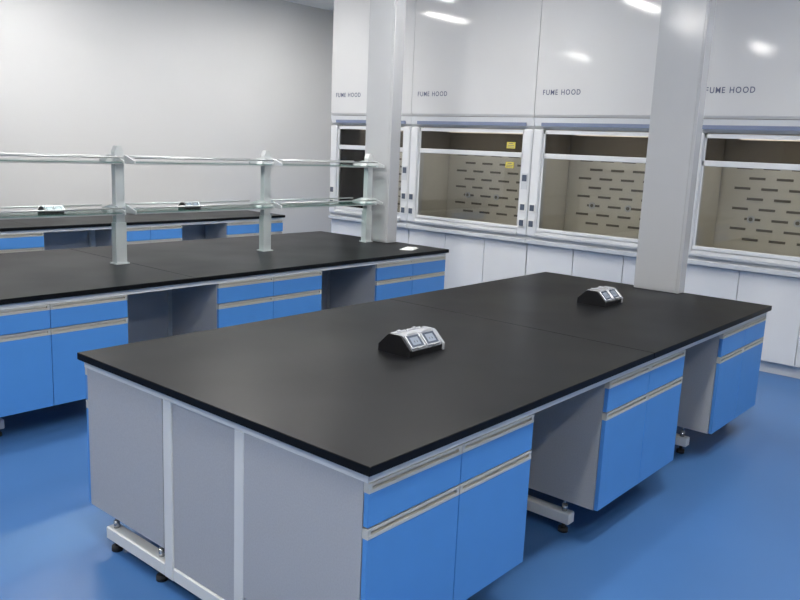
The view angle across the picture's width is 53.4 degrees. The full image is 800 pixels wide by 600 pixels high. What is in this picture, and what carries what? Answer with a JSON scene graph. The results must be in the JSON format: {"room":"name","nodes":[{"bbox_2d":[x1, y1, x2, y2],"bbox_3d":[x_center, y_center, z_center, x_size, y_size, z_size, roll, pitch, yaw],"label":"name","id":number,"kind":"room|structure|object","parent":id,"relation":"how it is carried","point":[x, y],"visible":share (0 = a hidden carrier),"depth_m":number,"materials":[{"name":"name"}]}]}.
{"room":"chemistry laboratory","nodes":[
{"label":"chemistry laboratory","id":0,"kind":"room"},
{"bbox_2d":[0,0,333,233],"bbox_3d":[-5.140,-1.898,8.061,0.100,3.780,12.600,12,14,39],"label":"wall","id":1,"kind":"structure","parent":0,"point":[171,78],"depth_m":10.33,"materials":[{"name":"paint"}]},
{"bbox_2d":[284,0,333,10],"bbox_3d":[-0.552,-2.883,3.920,12.000,0.100,12.800,12,14,39],"label":"ceiling","id":2,"kind":"structure","parent":0,"point":[322,4],"depth_m":11.64,"materials":[{"name":"paint"}]},
{"bbox_2d":[0,371,799,599],"bbox_3d":[-0.717,0.924,4.649,12.000,0.100,12.800,12,14,39],"label":"floor","id":3,"kind":"structure","parent":0,"point":[720,520],"depth_m":3.76,"materials":[{"name":"blue plastic"}]},
{"bbox_2d":[0,218,282,249],"bbox_3d":[-3.967,-0.404,8.405,1.256,0.818,6.060,12,14,39],"label":"frame","id":4,"kind":"object","parent":3,"relation":"on","point":[66,238],"visible":0.02,"depth_m":8.68,"materials":[{"name":"white metal"}]},
{"bbox_2d":[0,233,43,252],"bbox_3d":[-4.005,-0.346,7.727,0.441,0.616,0.920,12,14,39],"label":"base cabinet","id":5,"kind":"object","parent":4,"relation":"attached to","point":[9,243],"visible":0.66,"depth_m":7.73,"materials":[{"name":"blue metal"}]},
{"bbox_2d":[95,225,181,246],"bbox_3d":[-2.930,-0.536,8.964,0.441,0.616,0.820,12,14,39],"label":"base cabinet","id":6,"kind":"object","parent":4,"relation":"attached to","point":[103,237],"visible":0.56,"depth_m":8.75,"materials":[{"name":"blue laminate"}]},
{"bbox_2d":[0,209,284,231],"bbox_3d":[-3.949,-0.821,8.325,1.300,0.031,6.100,12,14,39],"label":"countertop","id":7,"kind":"structure","parent":4,"relation":"on","point":[130,219],"depth_m":8.81,"materials":[{"name":"black plastic"}]},
{"bbox_2d":[205,220,282,238],"bbox_3d":[-1.965,-0.707,10.073,0.441,0.616,0.880,12,14,39],"label":"base cabinet","id":8,"kind":"object","parent":4,"relation":"attached to","point":[236,229],"visible":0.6,"depth_m":9.76,"materials":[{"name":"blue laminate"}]},
{"bbox_2d":[0,253,445,436],"bbox_3d":[-2.069,0.157,5.907,1.676,0.818,5.660,12,14,39],"label":"frame","id":9,"kind":"object","parent":3,"relation":"on","point":[149,317],"visible":0.09,"depth_m":5.80,"materials":[{"name":"white metal"}]},
{"bbox_2d":[0,295,127,416],"bbox_3d":[-2.251,0.284,4.837,0.561,0.616,0.990,12,14,39],"label":"base cabinet","id":10,"kind":"object","parent":9,"relation":"attached to","point":[40,367],"visible":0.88,"depth_m":4.66,"materials":[{"name":"blue metal"}]},
{"bbox_2d":[0,231,448,304],"bbox_3d":[-2.050,-0.261,5.827,1.720,0.031,5.700,12,14,39],"label":"countertop","id":11,"kind":"structure","parent":9,"relation":"on","point":[28,276],"depth_m":5.97,"materials":[{"name":"black plastic"}]},
{"bbox_2d":[0,146,383,264],"bbox_3d":[-1.587,-0.752,6.182,0.320,0.840,4.054,12,14,39],"label":"rack","id":12,"kind":"object","parent":11,"relation":"on","point":[117,159],"visible":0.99,"depth_m":6.00,"materials":[{"name":"metal"}]},
{"bbox_2d":[38,205,64,213],"bbox_3d":[-2.334,-0.608,5.326,0.105,0.050,0.139,12,14,39],"label":"socket","id":13,"kind":"object","parent":12,"relation":"on","point":[54,207],"visible":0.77,"depth_m":5.29,"materials":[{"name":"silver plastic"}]},
{"bbox_2d":[44,206,53,209],"bbox_3d":[-2.327,-0.606,5.280,0.055,0.006,0.044,-10,61,-49],"label":"socket","id":14,"kind":"object","parent":13,"relation":"attached to","point":[45,207],"depth_m":5.28,"materials":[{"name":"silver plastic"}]},
{"bbox_2d":[0,158,121,162],"bbox_3d":[-2.424,-0.905,5.145,0.298,0.006,1.190,12,14,39],"label":"glass shelf","id":15,"kind":"object","parent":12,"relation":"attached to","point":[102,160],"depth_m":5.23,"materials":[{"name":"clear glass"}]},
{"bbox_2d":[0,210,122,217],"bbox_3d":[-2.439,-0.561,5.211,0.298,0.006,1.190,12,14,39],"label":"glass shelf","id":16,"kind":"object","parent":12,"relation":"attached to","point":[80,213],"depth_m":5.32,"materials":[{"name":"clear glass"}]},
{"bbox_2d":[178,201,200,208],"bbox_3d":[-1.623,-0.734,6.143,0.105,0.050,0.139,12,14,39],"label":"socket","id":17,"kind":"object","parent":12,"relation":"on","point":[191,202],"visible":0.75,"depth_m":6.11,"materials":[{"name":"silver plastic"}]},
{"bbox_2d":[133,205,271,212],"bbox_3d":[-1.575,-0.714,6.204,0.298,0.006,1.240,12,14,39],"label":"glass shelf","id":18,"kind":"object","parent":12,"relation":"attached to","point":[221,207],"depth_m":6.15,"materials":[{"name":"clear glass"}]},
{"bbox_2d":[136,161,271,164],"bbox_3d":[-1.561,-1.058,6.138,0.298,0.006,1.240,12,14,39],"label":"glass shelf","id":19,"kind":"object","parent":12,"relation":"attached to","point":[137,162],"depth_m":6.04,"materials":[{"name":"clear glass"}]},
{"bbox_2d":[280,202,373,207],"bbox_3d":[-0.725,-0.865,7.182,0.298,0.006,1.150,12,14,39],"label":"glass shelf","id":20,"kind":"object","parent":12,"relation":"attached to","point":[306,204],"depth_m":7.11,"materials":[{"name":"clear glass"}]},
{"bbox_2d":[283,163,375,166],"bbox_3d":[-0.710,-1.208,7.117,0.298,0.006,1.150,12,14,39],"label":"glass shelf","id":21,"kind":"object","parent":12,"relation":"attached to","point":[284,164],"depth_m":7.09,"materials":[{"name":"clear glass"}]},
{"bbox_2d":[365,0,405,242],"bbox_3d":[-0.146,-2.018,7.553,0.330,2.930,0.144,12,14,39],"label":"column","id":22,"kind":"structure","parent":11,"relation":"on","point":[387,17],"depth_m":7.52,"materials":[{"name":"paint"}]},
{"bbox_2d":[400,246,417,250],"bbox_3d":[0.084,-0.475,7.313,0.120,0.012,0.200,6,11,17],"label":"paper note","id":23,"kind":"object","parent":11,"relation":"on","point":[407,247],"visible":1,"depth_m":7.26,"materials":[{"name":"white paper"}]},
{"bbox_2d":[172,271,321,335],"bbox_3d":[-1.156,0.090,6.096,0.561,0.616,0.990,12,14,39],"label":"base cabinet","id":24,"kind":"object","parent":9,"relation":"attached to","point":[212,306],"visible":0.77,"depth_m":5.79,"materials":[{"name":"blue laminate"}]},
{"bbox_2d":[329,256,445,308],"bbox_3d":[-0.106,-0.096,7.303,0.561,0.616,0.950,12,14,39],"label":"base cabinet","id":25,"kind":"object","parent":9,"relation":"on","point":[369,283],"visible":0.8,"depth_m":6.99,"materials":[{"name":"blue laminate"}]},
{"bbox_2d":[329,0,415,243],"bbox_3d":[-0.052,-1.907,9.733,1.274,3.600,1.012,12,14,39],"label":"fume hood","id":26,"kind":"object","parent":3,"relation":"on","point":[351,18],"visible":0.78,"depth_m":9.44,"materials":[{"name":"white metal"}]},
{"bbox_2d":[400,206,405,213],"bbox_3d":[0.033,-1.033,9.128,0.072,0.090,0.013,12,14,39],"label":"socket","id":27,"kind":"object","parent":26,"relation":"attached to","point":[402,208],"depth_m":9.12,"materials":[{"name":"white plastic"}]},
{"bbox_2d":[401,192,405,199],"bbox_3d":[0.040,-1.190,9.098,0.072,0.090,0.013,12,14,39],"label":"socket","id":28,"kind":"object","parent":26,"relation":"attached to","point":[403,194],"depth_m":9.09,"materials":[{"name":"white plastic"}]},
{"bbox_2d":[84,312,766,599],"bbox_3d":[0.511,0.563,4.369,1.652,0.818,3.825,12,14,39],"label":"frame","id":29,"kind":"object","parent":3,"relation":"on","point":[203,451],"visible":0.3,"depth_m":2.96,"materials":[{"name":"white metal"}]},
{"bbox_2d":[85,367,164,547],"bbox_3d":[-0.837,0.579,3.614,0.581,0.616,0.929,12,14,39],"label":"base cabinet","id":30,"kind":"object","parent":29,"relation":"attached to","point":[125,422],"visible":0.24,"depth_m":3.25,"materials":[{"name":"grey metal"}]},
{"bbox_2d":[243,414,534,599],"bbox_3d":[-0.021,0.745,2.930,0.581,0.616,0.929,12,14,39],"label":"base cabinet","id":31,"kind":"object","parent":29,"relation":"attached to","point":[448,524],"visible":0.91,"depth_m":2.63,"materials":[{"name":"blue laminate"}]},
{"bbox_2d":[77,272,771,476],"bbox_3d":[0.529,0.145,4.289,1.696,0.031,3.865,12,14,39],"label":"countertop","id":32,"kind":"structure","parent":29,"relation":"on","point":[318,383],"depth_m":3.44,"materials":[{"name":"black plastic"}]},
{"bbox_2d":[378,326,444,357],"bbox_3d":[0.067,0.221,3.458,0.352,0.095,0.504,12,14,39],"label":"socket","id":33,"kind":"object","parent":32,"relation":"on","point":[414,341],"visible":1,"depth_m":3.41,"materials":[{"name":"silver metal"}]},
{"bbox_2d":[391,329,405,333],"bbox_3d":[-0.027,0.166,3.654,0.099,0.014,0.083,-10,-28,-49],"label":"socket","id":34,"kind":"object","parent":33,"relation":"attached to","point":[398,331],"depth_m":3.63,"materials":[{"name":"grey plastic"}]},
{"bbox_2d":[406,326,420,330],"bbox_3d":[0.043,0.153,3.735,0.099,0.014,0.083,-10,-28,-49],"label":"socket","id":35,"kind":"object","parent":33,"relation":"attached to","point":[412,328],"depth_m":3.71,"materials":[{"name":"grey plastic"}]},
{"bbox_2d":[404,332,425,349],"bbox_3d":[0.068,0.184,3.574,0.099,0.014,0.083,-10,61,-49],"label":"socket","id":36,"kind":"object","parent":33,"relation":"attached to","point":[414,340],"depth_m":3.57,"materials":[{"name":"grey plastic"}]},
{"bbox_2d":[419,329,440,345],"bbox_3d":[0.138,0.172,3.655,0.099,0.014,0.083,-10,61,-49],"label":"socket","id":37,"kind":"object","parent":33,"relation":"attached to","point":[429,336],"depth_m":3.65,"materials":[{"name":"grey plastic"}]},
{"bbox_2d":[577,286,622,306],"bbox_3d":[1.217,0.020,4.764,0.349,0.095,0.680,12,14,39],"label":"socket","id":38,"kind":"object","parent":32,"relation":"on","point":[601,296],"visible":1,"depth_m":4.70,"materials":[{"name":"black plastic"}]},
{"bbox_2d":[599,289,612,300],"bbox_3d":[1.284,-0.028,4.958,0.099,0.014,0.083,-10,61,-49],"label":"socket","id":39,"kind":"object","parent":38,"relation":"attached to","point":[604,293],"depth_m":4.95,"materials":[{"name":"grey plastic"}]},
{"bbox_2d":[607,288,620,299],"bbox_3d":[1.355,-0.041,5.039,0.099,0.014,0.083,-10,61,-49],"label":"socket","id":40,"kind":"object","parent":38,"relation":"attached to","point":[612,291],"depth_m":5.03,"materials":[{"name":"grey plastic"}]},
{"bbox_2d":[634,0,716,293],"bbox_3d":[1.892,-1.509,5.358,0.330,2.930,0.114,12,14,39],"label":"column","id":41,"kind":"structure","parent":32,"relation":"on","point":[686,27],"depth_m":5.39,"materials":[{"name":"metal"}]},
{"bbox_2d":[528,350,685,510],"bbox_3d":[0.979,0.568,4.080,0.581,0.616,0.880,12,14,39],"label":"base cabinet","id":42,"kind":"object","parent":29,"relation":"attached to","point":[591,447],"visible":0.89,"depth_m":3.73,"materials":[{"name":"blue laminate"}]},
{"bbox_2d":[677,315,766,433],"bbox_3d":[1.903,0.405,5.142,0.581,0.616,0.814,12,14,39],"label":"base cabinet","id":43,"kind":"object","parent":29,"relation":"on","point":[721,372],"visible":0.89,"depth_m":4.77,"materials":[{"name":"blue metal"}]},
{"bbox_2d":[407,0,542,288],"bbox_3d":[1.035,-1.685,8.822,1.584,3.600,1.012,12,14,39],"label":"fume hood","id":44,"kind":"object","parent":3,"relation":"on","point":[475,68],"visible":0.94,"depth_m":8.50,"materials":[{"name":"white metal"}]},
{"bbox_2d":[408,207,412,214],"bbox_3d":[0.119,-1.015,9.056,0.072,0.090,0.013,12,14,39],"label":"socket","id":45,"kind":"object","parent":44,"relation":"attached to","point":[410,209],"depth_m":9.05,"materials":[{"name":"white plastic"}]},
{"bbox_2d":[408,193,413,200],"bbox_3d":[0.125,-1.172,9.026,0.072,0.090,0.013,12,14,39],"label":"socket","id":46,"kind":"object","parent":44,"relation":"attached to","point":[411,195],"depth_m":9.02,"materials":[{"name":"white plastic"}]},
{"bbox_2d":[518,218,524,227],"bbox_3d":[1.237,-0.787,8.118,0.072,0.090,0.013,12,14,39],"label":"socket","id":47,"kind":"object","parent":44,"relation":"attached to","point":[521,221],"depth_m":8.11,"materials":[{"name":"white plastic"}]},
{"bbox_2d":[519,202,525,211],"bbox_3d":[1.244,-0.944,8.088,0.072,0.090,0.013,12,14,39],"label":"socket","id":48,"kind":"object","parent":44,"relation":"attached to","point":[522,205],"depth_m":8.08,"materials":[{"name":"white plastic"}]},
{"bbox_2d":[525,0,661,284],"bbox_3d":[2.239,-1.440,7.813,1.584,3.600,1.012,12,14,39],"label":"fume hood","id":49,"kind":"object","parent":3,"relation":"on","point":[597,58],"visible":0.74,"depth_m":7.63,"materials":[{"name":"white metal"}]},
{"bbox_2d":[527,219,533,228],"bbox_3d":[1.323,-0.770,8.047,0.072,0.090,0.013,12,14,39],"label":"socket","id":50,"kind":"object","parent":49,"relation":"attached to","point":[530,222],"depth_m":8.04,"materials":[{"name":"white plastic"}]},
{"bbox_2d":[529,203,535,212],"bbox_3d":[1.329,-0.927,8.017,0.072,0.090,0.013,12,14,39],"label":"socket","id":51,"kind":"object","parent":49,"relation":"attached to","point":[532,206],"depth_m":8.01,"materials":[{"name":"white plastic"}]},
{"bbox_2d":[684,0,799,378],"bbox_3d":[3.443,-1.194,6.804,1.584,3.600,1.012,12,14,39],"label":"fume hood","id":52,"kind":"object","parent":3,"relation":"on","point":[744,245],"visible":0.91,"depth_m":6.69,"materials":[{"name":"white metal"}]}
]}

